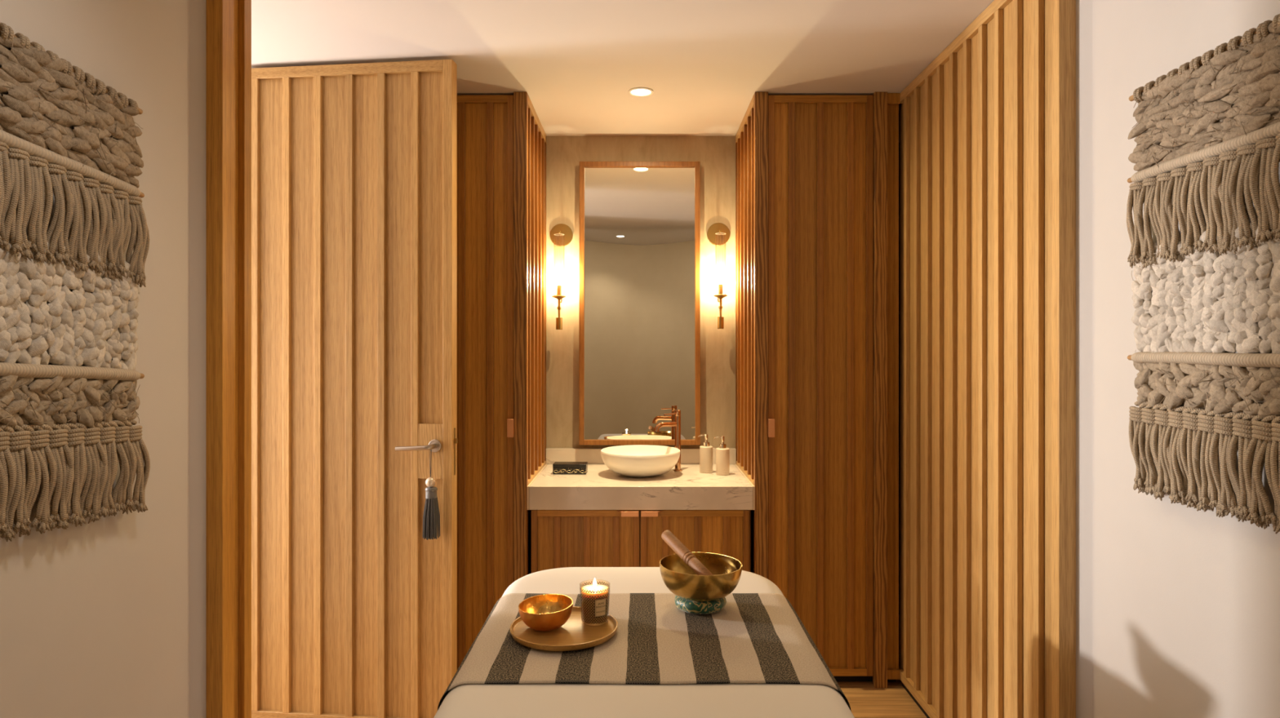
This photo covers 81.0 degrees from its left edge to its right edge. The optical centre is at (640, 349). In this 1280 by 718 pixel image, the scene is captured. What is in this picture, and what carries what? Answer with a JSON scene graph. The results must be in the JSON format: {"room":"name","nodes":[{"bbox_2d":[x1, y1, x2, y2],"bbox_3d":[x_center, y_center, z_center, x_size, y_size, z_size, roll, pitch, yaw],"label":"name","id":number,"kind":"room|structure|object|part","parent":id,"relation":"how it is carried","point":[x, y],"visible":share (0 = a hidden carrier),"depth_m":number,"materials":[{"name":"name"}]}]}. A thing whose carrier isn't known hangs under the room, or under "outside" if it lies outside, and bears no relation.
{"room":"spa massage room","nodes":[
{"label":"spa massage room","id":0,"kind":"room"},
{"bbox_2d":[0,0,206,717],"bbox_3d":[-1.176,0.015,0.909,0.177,2.800,2.118,0,0,0],"label":"wall","id":1,"kind":"structure","parent":0,"point":[104,618],"depth_m":1.55,"materials":[{"name":"white paint"}]},
{"bbox_3d":[-1.109,0.030,1.263,0.026,0.077,0.774,0,0,0],"label":"wrapped rod","id":2,"kind":"part","parent":1,"relation":"part of","materials":[{"name":"beige fabric"}]},
{"bbox_3d":[-1.109,-0.371,1.263,0.026,0.077,0.774,0,0,0],"label":"wrapped rod","id":3,"kind":"part","parent":1,"relation":"part of","materials":[{"name":"beige fabric"}]},
{"bbox_3d":[-1.113,-0.557,1.272,0.012,0.068,0.791,0,0,0],"label":"rod","id":4,"kind":"part","parent":1,"relation":"part of","materials":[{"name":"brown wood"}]},
{"bbox_3d":[-1.109,-0.344,1.658,0.012,0.013,0.023,0,0,0],"label":"rod","id":5,"kind":"part","parent":1,"relation":"part of","materials":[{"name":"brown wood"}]},
{"bbox_2d":[206,0,251,717],"bbox_3d":[-1.109,0.169,2.021,0.043,2.492,0.146,0,0,0],"label":"trim","id":6,"kind":"structure","parent":1,"relation":"attached to","point":[228,22],"depth_m":1.98,"materials":[{"name":"brown wood"}]},
{"bbox_2d":[251,0,994,142],"bbox_3d":[-2.050,-1.113,2.949,7.100,0.070,1.902,0,0,0],"label":"ceiling","id":7,"kind":"structure","parent":0,"point":[704,63],"depth_m":2.65,"materials":[{"name":"white paint"}]},
{"bbox_2d":[628,87,653,96],"bbox_3d":[0.000,-1.075,3.130,0.106,0.005,0.106,0,0,0],"label":"recessed light","id":8,"kind":"object","parent":7,"relation":"in","point":[637,91],"visible":1,"depth_m":3.13,"materials":[{"name":"white glass"}]},
{"bbox_2d":[546,136,737,465],"bbox_3d":[0.000,0.169,3.830,1.012,2.493,0.100,0,0,0],"label":"wall niche","id":9,"kind":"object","parent":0,"point":[716,155],"visible":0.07,"depth_m":3.78,"materials":[{"name":"paint"}]},
{"bbox_2d":[550,223,573,329],"bbox_3d":[-0.400,-0.366,3.707,0.114,0.536,0.145,0,0,0],"label":"wall sconce","id":10,"kind":"object","parent":9,"relation":"attached to","point":[561,234],"visible":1,"depth_m":3.68,"materials":[{"name":"gold metal"}]},
{"bbox_3d":[-0.400,-0.211,3.670,0.070,0.110,0.070,0,0,0],"label":"drip dish","id":11,"kind":"part","parent":10,"relation":"part of","materials":[{"name":"gold metal"}]},
{"bbox_3d":[-0.400,-0.352,3.670,0.017,0.067,0.017,0,0,0],"label":"bulb","id":12,"kind":"part","parent":10,"relation":"part of","materials":[{"name":"white glass"}]},
{"bbox_2d":[578,161,700,444],"bbox_3d":[-0.006,-0.233,3.729,0.600,1.409,0.057,0,0,0],"label":"wall mirror","id":13,"kind":"object","parent":9,"relation":"attached to","point":[639,274],"visible":1,"depth_m":3.73,"materials":[{"name":"brown mirror"}]},
{"bbox_2d":[706,222,729,328],"bbox_3d":[0.390,-0.370,3.707,0.114,0.536,0.145,0,0,0],"label":"wall sconce","id":14,"kind":"object","parent":9,"relation":"attached to","point":[717,233],"visible":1,"depth_m":3.77,"materials":[{"name":"gold metal"}]},
{"bbox_3d":[0.390,-0.215,3.670,0.070,0.110,0.070,0,0,0],"label":"drip dish","id":15,"kind":"part","parent":14,"relation":"part of","materials":[{"name":"gold metal"}]},
{"bbox_3d":[0.390,-0.356,3.670,0.017,0.067,0.017,0,0,0],"label":"bulb","id":16,"kind":"part","parent":14,"relation":"part of","materials":[{"name":"white glass"}]},
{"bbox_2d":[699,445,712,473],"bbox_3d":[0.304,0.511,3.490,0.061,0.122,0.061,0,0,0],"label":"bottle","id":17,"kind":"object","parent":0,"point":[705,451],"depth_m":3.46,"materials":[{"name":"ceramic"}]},
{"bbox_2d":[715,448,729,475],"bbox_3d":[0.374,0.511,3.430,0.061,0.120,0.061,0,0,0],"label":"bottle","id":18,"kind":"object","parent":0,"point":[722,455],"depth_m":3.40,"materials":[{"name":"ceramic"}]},
{"bbox_2d":[836,615,926,717],"bbox_3d":[-2.000,1.445,1.250,7.200,0.060,5.500,0,0,0],"label":"floor","id":19,"kind":"structure","parent":0,"point":[864,700],"depth_m":3.02,"materials":[{"name":"brown wood"}]},
{"bbox_2d":[251,58,457,717],"bbox_3d":[-1.090,0.171,2.782,0.826,2.465,0.105,0,0,6],"label":"door","id":20,"kind":"structure","parent":19,"relation":"on","point":[354,166],"depth_m":2.80,"materials":[{"name":"brown wood"}]},
{"bbox_3d":[-1.099,1.383,2.810,0.760,0.040,0.051,0,0,6],"label":"rail","id":21,"kind":"part","parent":20,"relation":"part of","materials":[{"name":"brown wood"}]},
{"bbox_3d":[-1.099,-1.042,2.810,0.760,0.040,0.051,0,0,6],"label":"rail","id":22,"kind":"part","parent":20,"relation":"part of","materials":[{"name":"brown wood"}]},
{"bbox_3d":[-0.809,0.352,2.721,0.158,0.047,0.054,0,0,0],"label":"lever handle","id":23,"kind":"part","parent":20,"relation":"part of","materials":[{"name":"silver metal"}]},
{"bbox_2d":[422,449,439,540],"bbox_3d":[-0.757,0.521,2.704,0.061,0.320,0.061,0,0,0],"label":"tassel","id":24,"kind":"object","parent":20,"relation":"hanging from","point":[431,517],"visible":1,"depth_m":2.69,"materials":[{"name":"black fabric"}]},
{"bbox_3d":[-0.758,0.410,2.703,0.008,0.099,0.002,0,0,0],"label":"cord","id":25,"kind":"part","parent":24,"relation":"part of","materials":[{"name":"beige fabric"}]},
{"bbox_2d":[457,92,546,670],"bbox_3d":[-0.781,0.169,3.450,0.611,2.491,0.659,0,0,0],"label":"tall cabinet","id":26,"kind":"object","parent":19,"relation":"on","point":[502,139],"visible":0.58,"depth_m":3.16,"materials":[{"name":"brown wood"}]},
{"bbox_3d":[-0.753,0.151,3.166,0.387,2.408,0.016,0,0,0],"label":"door","id":27,"kind":"part","parent":26,"relation":"part of","materials":[{"name":"brown wood"}]},
{"bbox_3d":[-0.753,-1.053,3.158,0.387,0.030,0.031,0,0,0],"label":"rail","id":28,"kind":"part","parent":26,"relation":"part of","materials":[{"name":"brown wood"}]},
{"bbox_3d":[-0.544,0.328,3.132,0.026,0.076,0.024,0,0,0],"label":"handle","id":29,"kind":"part","parent":26,"relation":"part of","materials":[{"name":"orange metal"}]},
{"bbox_3d":[-0.505,0.169,3.147,0.051,2.491,0.035,0,0,0],"label":"corner post","id":30,"kind":"part","parent":26,"relation":"part of","materials":[{"name":"brown wood"}]},
{"bbox_3d":[-0.484,0.564,3.472,0.017,0.014,0.614,0,0,0],"label":"rail","id":31,"kind":"part","parent":26,"relation":"part of","materials":[{"name":"brown wood"}]},
{"bbox_3d":[-0.484,-1.058,3.472,0.017,0.039,0.614,0,0,0],"label":"rail","id":32,"kind":"part","parent":26,"relation":"part of","materials":[{"name":"brown wood"}]},
{"bbox_2d":[531,510,750,573],"bbox_3d":[0.000,1.042,3.448,0.948,0.743,0.660,0,0,0],"label":"vanity cabinet","id":33,"kind":"object","parent":19,"relation":"on","point":[561,539],"visible":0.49,"depth_m":3.16,"materials":[{"name":"brown wood"}]},
{"bbox_3d":[-0.234,0.687,3.158,0.403,0.026,0.029,0,0,0],"label":"rail","id":34,"kind":"part","parent":33,"relation":"part of","materials":[{"name":"brown wood"}]},
{"bbox_3d":[-0.234,1.010,3.166,0.403,0.645,0.014,0,0,0],"label":"door","id":35,"kind":"part","parent":33,"relation":"part of","materials":[{"name":"brown wood"}]},
{"bbox_3d":[-0.055,0.685,3.130,0.091,0.021,0.024,0,0,0],"label":"handle","id":36,"kind":"part","parent":33,"relation":"part of","materials":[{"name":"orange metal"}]},
{"bbox_2d":[527,448,755,510],"bbox_3d":[0.000,0.583,3.454,0.951,0.174,0.648,0,0,0],"label":"countertop","id":37,"kind":"structure","parent":33,"relation":"on","point":[601,488],"depth_m":3.13,"materials":[{"name":"stone"}]},
{"bbox_2d":[552,462,587,475],"bbox_3d":[-0.324,0.548,3.467,0.159,0.047,0.082,0,0,0],"label":"box","id":38,"kind":"object","parent":37,"relation":"on","point":[558,468],"visible":1,"depth_m":3.43,"materials":[{"name":"black"}]},
{"bbox_3d":[-0.326,0.532,3.468,0.153,0.016,0.077,0,0,2],"label":"lid","id":39,"kind":"part","parent":38,"relation":"part of","materials":[{"name":"black paint"}]},
{"bbox_2d":[600,444,679,477],"bbox_3d":[-0.002,0.515,3.430,0.364,0.112,0.364,0,0,0],"label":"vessel basin","id":40,"kind":"object","parent":37,"relation":"in","point":[637,460],"visible":1,"depth_m":3.31,"materials":[{"name":"white ceramic"}]},
{"bbox_2d":[546,448,736,464],"bbox_3d":[0.000,0.534,3.761,0.950,0.076,0.033,0,0,0],"label":"backsplash","id":41,"kind":"structure","parent":37,"relation":"on","point":[591,455],"depth_m":3.75,"materials":[{"name":"stone"}]},
{"bbox_2d":[653,409,682,471],"bbox_3d":[0.126,0.428,3.510,0.149,0.288,0.042,0,0,-28],"label":"faucet","id":42,"kind":"object","parent":37,"relation":"on","point":[677,424],"visible":1,"depth_m":3.52,"materials":[{"name":"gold metal"}]},
{"bbox_3d":[0.112,0.361,3.502,0.116,0.045,0.023,0,0,-28],"label":"spout","id":43,"kind":"part","parent":42,"relation":"part of","materials":[{"name":"orange metal"}]},
{"bbox_2d":[697,434,712,473],"bbox_3d":[0.304,0.483,3.490,0.061,0.178,0.061,0,0,41],"label":"soap dispenser","id":44,"kind":"object","parent":37,"relation":"on","point":[705,451],"visible":1,"depth_m":3.47,"materials":[{"name":"ceramic"}]},
{"bbox_2d":[714,435,729,475],"bbox_3d":[0.374,0.483,3.430,0.061,0.176,0.061,0,0,41],"label":"soap dispenser","id":45,"kind":"object","parent":37,"relation":"on","point":[722,454],"visible":1,"depth_m":3.41,"materials":[{"name":"ceramic"}]},
{"bbox_3d":[0.044,0.685,3.130,0.088,0.021,0.024,0,0,0],"label":"handle","id":46,"kind":"part","parent":33,"relation":"part of","materials":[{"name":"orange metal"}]},
{"bbox_3d":[0.226,1.010,3.166,0.406,0.645,0.014,0,0,0],"label":"door","id":47,"kind":"part","parent":33,"relation":"part of","materials":[{"name":"brown wood"}]},
{"bbox_3d":[0.226,0.687,3.158,0.406,0.026,0.029,0,0,0],"label":"rail","id":48,"kind":"part","parent":33,"relation":"part of","materials":[{"name":"brown wood"}]},
{"bbox_2d":[433,567,854,717],"bbox_3d":[0.008,1.034,1.377,0.828,0.759,1.886,0,0,0],"label":"massage table","id":49,"kind":"object","parent":19,"relation":"on","point":[468,700],"visible":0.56,"depth_m":1.42,"materials":[{"name":"beige fabric"}]},
{"bbox_2d":[437,593,851,711],"bbox_3d":[0.006,0.793,1.732,0.892,0.285,0.556,0,0,0],"label":"striped blanket","id":50,"kind":"object","parent":49,"relation":"on","point":[756,638],"visible":0.73,"depth_m":1.63,"materials":[{"name":"fabric"}]},
{"bbox_2d":[510,606,617,651],"bbox_3d":[-0.176,0.640,1.722,0.246,0.016,0.246,0,0,0],"label":"round tray","id":51,"kind":"object","parent":50,"relation":"on","point":[574,635],"visible":0.76,"depth_m":1.68,"materials":[{"name":"brown wood"}]},
{"bbox_2d":[518,594,573,631],"bbox_3d":[-0.219,0.611,1.726,0.125,0.058,0.125,0,0,0],"label":"copper bowl","id":52,"kind":"object","parent":51,"relation":"on","point":[546,612],"visible":1,"depth_m":1.74,"materials":[{"name":"gold metal"}]},
{"bbox_2d":[579,578,609,626],"bbox_3d":[-0.108,0.589,1.766,0.072,0.102,0.072,0,0,0],"label":"candle","id":53,"kind":"object","parent":51,"relation":"on","point":[594,600],"visible":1,"depth_m":1.74,"materials":[{"name":"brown glass"}]},
{"bbox_2d":[674,595,726,614],"bbox_3d":[0.150,0.633,1.887,0.130,0.031,0.131,0,0,0],"label":"ring","id":54,"kind":"object","parent":50,"relation":"on","point":[683,605],"visible":0.56,"depth_m":1.83,"materials":[{"name":"green fabric"}]},
{"bbox_2d":[659,552,742,601],"bbox_3d":[0.150,0.578,1.887,0.207,0.083,0.207,0,0,0],"label":"bowl","id":55,"kind":"object","parent":54,"relation":"on","point":[679,579],"visible":0.97,"depth_m":1.82,"materials":[{"name":"brown metal"}]},
{"bbox_2d":[661,530,713,575],"bbox_3d":[0.118,0.532,1.931,0.031,0.093,0.214,0,0,-30],"label":"mallet","id":56,"kind":"object","parent":55,"relation":"in","point":[679,548],"visible":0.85,"depth_m":1.92,"materials":[{"name":"brown wood"}]},
{"bbox_2d":[735,92,899,688],"bbox_3d":[0.781,0.169,3.450,0.611,2.491,0.659,0,0,0],"label":"tall cabinet","id":57,"kind":"object","parent":19,"relation":"on","point":[817,175],"visible":0.85,"depth_m":3.16,"materials":[{"name":"brown wood"}]},
{"bbox_3d":[0.484,-1.058,3.472,0.017,0.039,0.614,0,0,0],"label":"rail","id":58,"kind":"part","parent":57,"relation":"part of","materials":[{"name":"brown wood"}]},
{"bbox_3d":[0.484,0.564,3.472,0.017,0.014,0.614,0,0,0],"label":"rail","id":59,"kind":"part","parent":57,"relation":"part of","materials":[{"name":"brown wood"}]},
{"bbox_3d":[0.505,0.169,3.147,0.051,2.491,0.035,0,0,0],"label":"corner post","id":60,"kind":"part","parent":57,"relation":"part of","materials":[{"name":"brown wood"}]},
{"bbox_3d":[0.544,0.328,3.132,0.026,0.076,0.024,0,0,0],"label":"handle","id":61,"kind":"part","parent":57,"relation":"part of","materials":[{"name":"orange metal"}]},
{"bbox_3d":[0.753,0.151,3.166,0.387,2.408,0.016,0,0,0],"label":"door","id":62,"kind":"part","parent":57,"relation":"part of","materials":[{"name":"brown wood"}]},
{"bbox_3d":[0.753,-1.053,3.158,0.387,0.030,0.031,0,0,0],"label":"rail","id":63,"kind":"part","parent":57,"relation":"part of","materials":[{"name":"brown wood"}]},
{"bbox_3d":[0.753,1.355,3.158,0.387,0.030,0.031,0,0,0],"label":"rail","id":64,"kind":"part","parent":57,"relation":"part of","materials":[{"name":"brown wood"}]},
{"bbox_3d":[1.003,0.169,3.147,0.052,2.491,0.035,0,0,0],"label":"post","id":65,"kind":"part","parent":57,"relation":"part of","materials":[{"name":"brown wood"}]},
{"bbox_3d":[1.058,0.154,3.163,0.057,2.462,0.035,0,0,0],"label":"filler panel","id":66,"kind":"part","parent":57,"relation":"part of","materials":[{"name":"brown wood"}]},
{"bbox_2d":[899,0,1279,717],"bbox_3d":[1.175,0.015,1.525,0.178,2.800,3.350,0,0,0],"label":"wall","id":67,"kind":"structure","parent":0,"point":[975,123],"depth_m":1.84,"materials":[{"name":"brown wood"}]},
{"bbox_3d":[1.095,1.366,2.572,0.017,0.038,1.175,0,0,0],"label":"rail","id":68,"kind":"part","parent":67,"relation":"part of","materials":[{"name":"brown wood"}]},
{"bbox_3d":[1.095,-1.057,2.572,0.017,0.038,1.175,0,0,0],"label":"rail","id":69,"kind":"part","parent":67,"relation":"part of","materials":[{"name":"brown wood"}]},
{"bbox_2d":[1051,0,1075,717],"bbox_3d":[1.109,0.169,1.966,0.045,2.492,0.036,0,0,0],"label":"trim","id":70,"kind":"structure","parent":67,"relation":"attached to","point":[1063,11],"depth_m":1.95,"materials":[{"name":"brown wood"}]},
{"bbox_3d":[1.113,-0.570,1.306,0.012,0.012,0.792,0,0,0],"label":"rod","id":71,"kind":"part","parent":67,"relation":"part of","materials":[{"name":"brown wood"}]},
{"bbox_3d":[1.109,0.018,1.297,0.026,0.028,0.774,0,0,0],"label":"wrapped rod","id":72,"kind":"part","parent":67,"relation":"part of","materials":[{"name":"beige fabric"}]},
{"bbox_3d":[1.109,-0.384,1.297,0.026,0.028,0.774,0,0,0],"label":"wrapped rod","id":73,"kind":"part","parent":67,"relation":"part of","materials":[{"name":"beige fabric"}]}
]}

